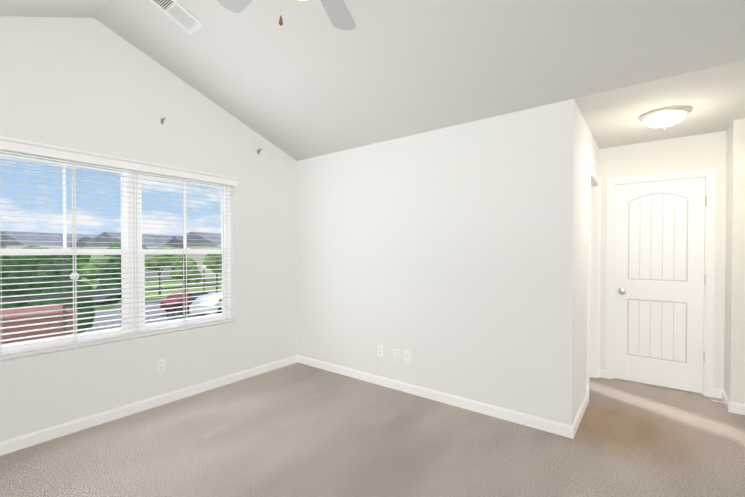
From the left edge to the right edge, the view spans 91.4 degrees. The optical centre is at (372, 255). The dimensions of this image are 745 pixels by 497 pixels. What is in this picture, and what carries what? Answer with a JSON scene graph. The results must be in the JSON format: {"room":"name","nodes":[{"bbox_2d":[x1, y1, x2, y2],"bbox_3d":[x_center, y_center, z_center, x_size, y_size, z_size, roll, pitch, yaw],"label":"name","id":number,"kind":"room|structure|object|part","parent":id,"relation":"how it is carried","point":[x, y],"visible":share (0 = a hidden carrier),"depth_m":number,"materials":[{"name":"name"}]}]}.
{"room":"empty bedroom","nodes":[
{"label":"empty bedroom","id":0,"kind":"room"},
{"bbox_2d":[0,16,296,441],"bbox_3d":[-2.330,-0.484,2.693,0.160,3.600,4.450,1,1,37],"label":"wall","id":1,"kind":"structure","parent":0,"point":[93,85],"depth_m":3.06,"materials":[{"name":"white paint"}]},
{"bbox_2d":[0,136,237,359],"bbox_3d":[-2.017,-0.046,3.083,0.181,1.486,1.836,1,1,37],"label":"window","id":2,"kind":"structure","parent":1,"relation":"in","point":[131,252],"depth_m":3.00,"materials":[{"name":"white plastic"}]},
{"bbox_2d":[0,355,295,455],"bbox_3d":[-2.215,1.274,2.722,0.014,0.085,4.300,1,1,37],"label":"baseboard","id":3,"kind":"structure","parent":1,"relation":"attached to","point":[67,428],"depth_m":2.98,"materials":[{"name":"white paint"}]},
{"bbox_2d":[157,358,164,372],"bbox_3d":[-1.855,0.962,3.194,0.008,0.115,0.070,1,1,37],"label":"outlet","id":4,"kind":"object","parent":1,"relation":"attached to","point":[161,364],"visible":1,"depth_m":3.19,"materials":[{"name":"white plastic"}]},
{"bbox_2d":[0,362,744,496],"bbox_3d":[0.422,1.387,1.870,5.560,0.120,6.450,1,1,37],"label":"floor","id":5,"kind":"structure","parent":0,"point":[297,429],"depth_m":2.48,"materials":[{"name":"carpet"}]},
{"bbox_2d":[0,0,744,160],"bbox_3d":[-0.706,-1.346,1.440,4.250,1.426,4.450,1,1,37],"label":"ceiling","id":6,"kind":"structure","parent":0,"point":[307,79],"depth_m":2.55,"materials":[{"name":"white paint"}]},
{"bbox_2d":[150,0,202,33],"bbox_3d":[-1.410,-1.734,2.539,0.180,0.140,0.379,1,1,37],"label":"ceiling vent","id":7,"kind":"object","parent":6,"relation":"in","point":[181,16],"visible":0.98,"depth_m":2.58,"materials":[{"name":"white plastic"}]},
{"bbox_2d":[217,0,355,29],"bbox_3d":[-0.345,-1.364,1.509,1.213,0.867,1.234,1,1,37],"label":"ceiling fan","id":8,"kind":"object","parent":6,"relation":"hanging from","point":[338,14],"visible":1,"depth_m":1.94,"materials":[{"name":"painted wood"},{"name":"metal"},{"name":"glass"}]},
{"bbox_2d":[297,99,580,425],"bbox_3d":[0.234,-0.065,3.611,3.125,2.740,0.115,1,1,37],"label":"wall","id":9,"kind":"structure","parent":0,"point":[452,260],"depth_m":3.17,"materials":[{"name":"white paint"}]},
{"bbox_2d":[377,345,382,356],"bbox_3d":[0.078,0.958,3.666,0.070,0.115,0.008,1,1,37],"label":"outlet","id":10,"kind":"object","parent":9,"relation":"attached to","point":[379,350],"visible":1,"depth_m":3.66,"materials":[{"name":"white plastic"}]},
{"bbox_2d":[394,349,399,360],"bbox_3d":[0.235,0.968,3.544,0.070,0.115,0.010,1,1,37],"label":"outlet plate","id":11,"kind":"object","parent":9,"relation":"attached to","point":[396,354],"visible":1,"depth_m":3.54,"materials":[{"name":"white plastic"}]},
{"bbox_2d":[404,350,409,362],"bbox_3d":[0.325,0.963,3.472,0.070,0.115,0.016,1,1,37],"label":"outlet plate","id":12,"kind":"object","parent":9,"relation":"attached to","point":[406,355],"visible":1,"depth_m":3.47,"materials":[{"name":"white plastic"}]},
{"bbox_2d":[296,355,575,438],"bbox_3d":[0.276,1.264,3.514,2.949,0.085,0.014,1,1,37],"label":"baseboard","id":13,"kind":"structure","parent":9,"relation":"attached to","point":[546,425],"depth_m":3.18,"materials":[{"name":"white paint"}]},
{"bbox_2d":[577,114,598,412],"bbox_3d":[1.958,-0.062,3.388,0.115,2.740,1.615,1,1,37],"label":"wall","id":14,"kind":"structure","parent":0,"point":[587,148],"depth_m":3.00,"materials":[{"name":"white paint"}]},
{"bbox_2d":[573,393,587,430],"bbox_3d":[1.684,1.271,2.940,0.014,0.085,0.744,1,1,37],"label":"baseboard","id":15,"kind":"structure","parent":14,"relation":"attached to","point":[577,420],"depth_m":2.92,"materials":[{"name":"white paint"}]},
{"bbox_2d":[586,165,600,402],"bbox_3d":[1.864,0.249,3.794,0.787,2.107,0.852,1,1,37],"label":"bathroom door","id":16,"kind":"structure","parent":14,"relation":"in","point":[593,269],"depth_m":3.86,"materials":[{"name":"white paint"}]},
{"bbox_2d":[574,60,744,148],"bbox_3d":[2.889,-1.248,2.586,2.550,0.250,1.735,1,1,37],"label":"ceiling","id":17,"kind":"structure","parent":0,"point":[713,98],"depth_m":2.73,"materials":[{"name":"white paint"}]},
{"bbox_2d":[639,106,691,129],"bbox_3d":[2.319,-1.063,2.888,0.330,0.126,0.330,1,1,37],"label":"light","id":18,"kind":"object","parent":17,"relation":"attached to","point":[665,117],"visible":1,"depth_m":2.81,"materials":[{"name":"white glass"}]},
{"bbox_2d":[599,131,726,390],"bbox_3d":[3.013,-0.068,3.862,0.985,2.740,0.650,1,1,37],"label":"wall","id":19,"kind":"structure","parent":0,"point":[695,152],"depth_m":3.48,"materials":[{"name":"white paint"}]},
{"bbox_2d":[605,168,715,396],"bbox_3d":[2.831,0.251,3.628,0.839,2.107,0.179,1,1,37],"label":"closet door","id":20,"kind":"structure","parent":19,"relation":"in","point":[660,254],"depth_m":3.58,"materials":[{"name":"white paint"}]},
{"bbox_3d":[2.572,0.373,3.756,0.066,0.066,0.065,1,1,37],"label":"knob","id":21,"kind":"part","parent":20,"relation":"part of","materials":[{"name":"silver metal"}]},
{"bbox_2d":[716,388,728,401],"bbox_3d":[3.105,1.268,3.204,0.020,0.085,0.310,1,1,37],"label":"baseboard","id":22,"kind":"structure","parent":19,"relation":"attached to","point":[720,394],"depth_m":3.32,"materials":[{"name":"white paint"}]},
{"bbox_2d":[724,118,744,403],"bbox_3d":[3.676,-0.055,2.807,1.350,2.740,0.450,1,1,37],"label":"wall","id":23,"kind":"structure","parent":0,"point":[734,362],"depth_m":3.03,"materials":[{"name":"white paint"}]},
{"bbox_2d":[724,399,744,414],"bbox_3d":[3.530,1.275,2.643,1.364,0.085,0.014,1,1,37],"label":"baseboard","id":24,"kind":"structure","parent":23,"relation":"attached to","point":[732,407],"depth_m":3.03,"materials":[{"name":"white paint"}]},
{"label":"outside","id":25,"kind":"structure","parent":0,"visible":0},
{"bbox_2d":[81,277,221,310],"bbox_3d":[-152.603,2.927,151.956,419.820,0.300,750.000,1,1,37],"label":"lawn","id":26,"kind":"structure","parent":25,"point":[152,293],"depth_m":45.24,"materials":[{"name":"green plant"}]},
{"bbox_2d":[0,241,5,255],"bbox_3d":[-67.457,0.099,60.918,11.600,7.600,15.800,0,1,17],"label":"house","id":27,"kind":"structure","parent":26,"relation":"on","point":[2,246],"depth_m":60.47,"materials":[{"name":"beige"}]},
{"bbox_2d":[0,255,11,266],"bbox_3d":[-23.752,2.291,23.328,3.680,4.690,3.536,1,1,37],"label":"tree","id":28,"kind":"object","parent":26,"relation":"on","point":[5,257],"depth_m":23.14,"materials":[{"name":"green plant"}]},
{"bbox_2d":[0,263,29,308],"bbox_3d":[-19.276,2.567,18.700,3.320,4.360,3.235,1,1,37],"label":"tree","id":29,"kind":"object","parent":26,"relation":"on","point":[13,287],"depth_m":18.49,"materials":[{"name":"green plant"}]},
{"bbox_2d":[5,255,46,296],"bbox_3d":[-19.665,2.315,20.674,3.691,4.945,3.391,1,1,37],"label":"tree","id":30,"kind":"object","parent":26,"relation":"on","point":[35,263],"depth_m":20.05,"materials":[{"name":"green plant"}]},
{"bbox_2d":[0,304,77,344],"bbox_3d":[-15.364,3.450,16.168,3.400,2.000,2.800,1,1,37],"label":"enclosure","id":31,"kind":"object","parent":26,"relation":"on","point":[24,322],"depth_m":15.35,"materials":[{"name":"red brick"}]},
{"bbox_2d":[22,245,56,257],"bbox_3d":[-40.937,1.440,44.091,4.053,5.332,4.410,1,1,37],"label":"tree","id":32,"kind":"object","parent":26,"relation":"on","point":[28,247],"depth_m":43.65,"materials":[{"name":"green plant"}]},
{"bbox_2d":[34,248,59,273],"bbox_3d":[-20.251,2.216,22.585,3.521,5.451,3.879,1,1,37],"label":"tree","id":33,"kind":"object","parent":26,"relation":"on","point":[45,259],"depth_m":22.19,"materials":[{"name":"green plant"}]},
{"bbox_2d":[1,231,97,256],"bbox_3d":[-58.721,-0.201,69.015,12.600,8.000,17.800,0,1,17],"label":"house","id":34,"kind":"structure","parent":26,"relation":"on","point":[14,240],"depth_m":62.64,"materials":[{"name":"white"}]},
{"bbox_2d":[26,259,94,333],"bbox_3d":[-17.008,2.448,19.928,3.142,4.534,3.148,1,1,37],"label":"tree","id":35,"kind":"object","parent":26,"relation":"on","point":[54,284],"depth_m":19.70,"materials":[{"name":"green plant"}]},
{"bbox_2d":[56,255,90,270],"bbox_3d":[-38.794,1.538,47.435,4.087,5.053,3.987,1,1,37],"label":"tree","id":36,"kind":"object","parent":26,"relation":"on","point":[83,262],"depth_m":46.63,"materials":[{"name":"green plant"}]},
{"bbox_2d":[70,271,78,306],"bbox_3d":[-16.078,2.627,19.651,0.420,3.560,0.420,1,1,37],"label":"lamp","id":37,"kind":"object","parent":26,"relation":"on","point":[71,278],"depth_m":19.58,"materials":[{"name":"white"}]},
{"bbox_2d":[79,255,112,281],"bbox_3d":[-24.646,2.086,33.186,2.700,4.308,3.588,1,1,37],"label":"tree","id":38,"kind":"object","parent":26,"relation":"on","point":[97,270],"depth_m":32.11,"materials":[{"name":"green plant"}]},
{"bbox_2d":[95,257,121,303],"bbox_3d":[-23.215,2.345,32.586,2.801,4.473,2.687,1,1,37],"label":"tree","id":39,"kind":"object","parent":26,"relation":"on","point":[105,271],"depth_m":32.02,"materials":[{"name":"green plant"}]},
{"bbox_2d":[105,244,147,258],"bbox_3d":[-33.192,1.117,49.236,3.997,5.852,4.842,1,1,37],"label":"tree","id":40,"kind":"object","parent":26,"relation":"on","point":[119,246],"depth_m":47.81,"materials":[{"name":"green plant"}]},
{"bbox_2d":[81,232,182,280],"bbox_3d":[-38.930,0.070,63.242,11.600,7.600,14.800,0,1,17],"label":"house","id":41,"kind":"structure","parent":26,"relation":"on","point":[149,241],"depth_m":58.74,"materials":[{"name":"grey"}]},
{"bbox_2d":[82,290,221,332],"bbox_3d":[-16.076,4.266,29.917,9.001,0.030,520.000,0,1,9],"label":"street","id":42,"kind":"structure","parent":26,"relation":"on","point":[120,316],"depth_m":25.70,"materials":[{"name":"grey asphalt"}]},
{"bbox_2d":[92,289,115,304],"bbox_3d":[-23.884,3.549,30.075,1.840,1.400,4.400,0,1,9],"label":"car","id":43,"kind":"object","parent":42,"relation":"on","point":[102,298],"depth_m":31.00,"materials":[{"name":"grey metal"}]},
{"bbox_2d":[160,291,208,312],"bbox_3d":[-14.296,3.566,28.684,1.840,1.400,4.400,0,1,9],"label":"car","id":44,"kind":"object","parent":42,"relation":"on","point":[180,300],"depth_m":27.12,"materials":[{"name":"red"}]},
{"bbox_2d":[189,292,221,315],"bbox_3d":[-11.421,3.578,27.716,1.840,1.400,5.200,0,1,9],"label":"car","id":45,"kind":"object","parent":42,"relation":"on","point":[207,305],"depth_m":25.52,"materials":[{"name":"white metal"}]},
{"bbox_2d":[145,245,181,294],"bbox_3d":[-21.828,1.518,37.650,3.761,5.336,3.778,1,1,37],"label":"tree","id":46,"kind":"object","parent":26,"relation":"on","point":[167,262],"depth_m":37.16,"materials":[{"name":"green plant"}]},
{"bbox_2d":[166,303,187,316],"bbox_3d":[-13.755,3.883,25.699,0.530,0.900,1.600,0,1,9],"label":"bench","id":47,"kind":"object","parent":26,"relation":"on","point":[174,305],"depth_m":25.66,"materials":[{"name":"black"}]},
{"bbox_2d":[170,258,201,291],"bbox_3d":[-13.950,2.231,27.722,2.671,4.155,2.536,1,1,37],"label":"tree","id":48,"kind":"object","parent":26,"relation":"on","point":[189,267],"depth_m":26.83,"materials":[{"name":"green plant"}]},
{"bbox_2d":[178,232,221,278],"bbox_3d":[-28.013,-0.230,71.363,12.600,8.000,18.800,0,1,17],"label":"house","id":49,"kind":"structure","parent":26,"relation":"on","point":[206,242],"depth_m":62.37,"materials":[{"name":"beige"}]},
{"bbox_2d":[201,266,206,290],"bbox_3d":[-14.202,2.492,30.672,0.420,3.560,0.420,1,1,37],"label":"lamp","id":50,"kind":"object","parent":26,"relation":"on","point":[204,267],"depth_m":30.64,"materials":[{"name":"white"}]},
{"bbox_2d":[203,254,221,291],"bbox_3d":[-16.637,1.704,39.546,2.617,4.916,3.676,1,1,37],"label":"tree","id":51,"kind":"object","parent":26,"relation":"on","point":[217,261],"depth_m":38.64,"materials":[{"name":"green plant"}]}
]}

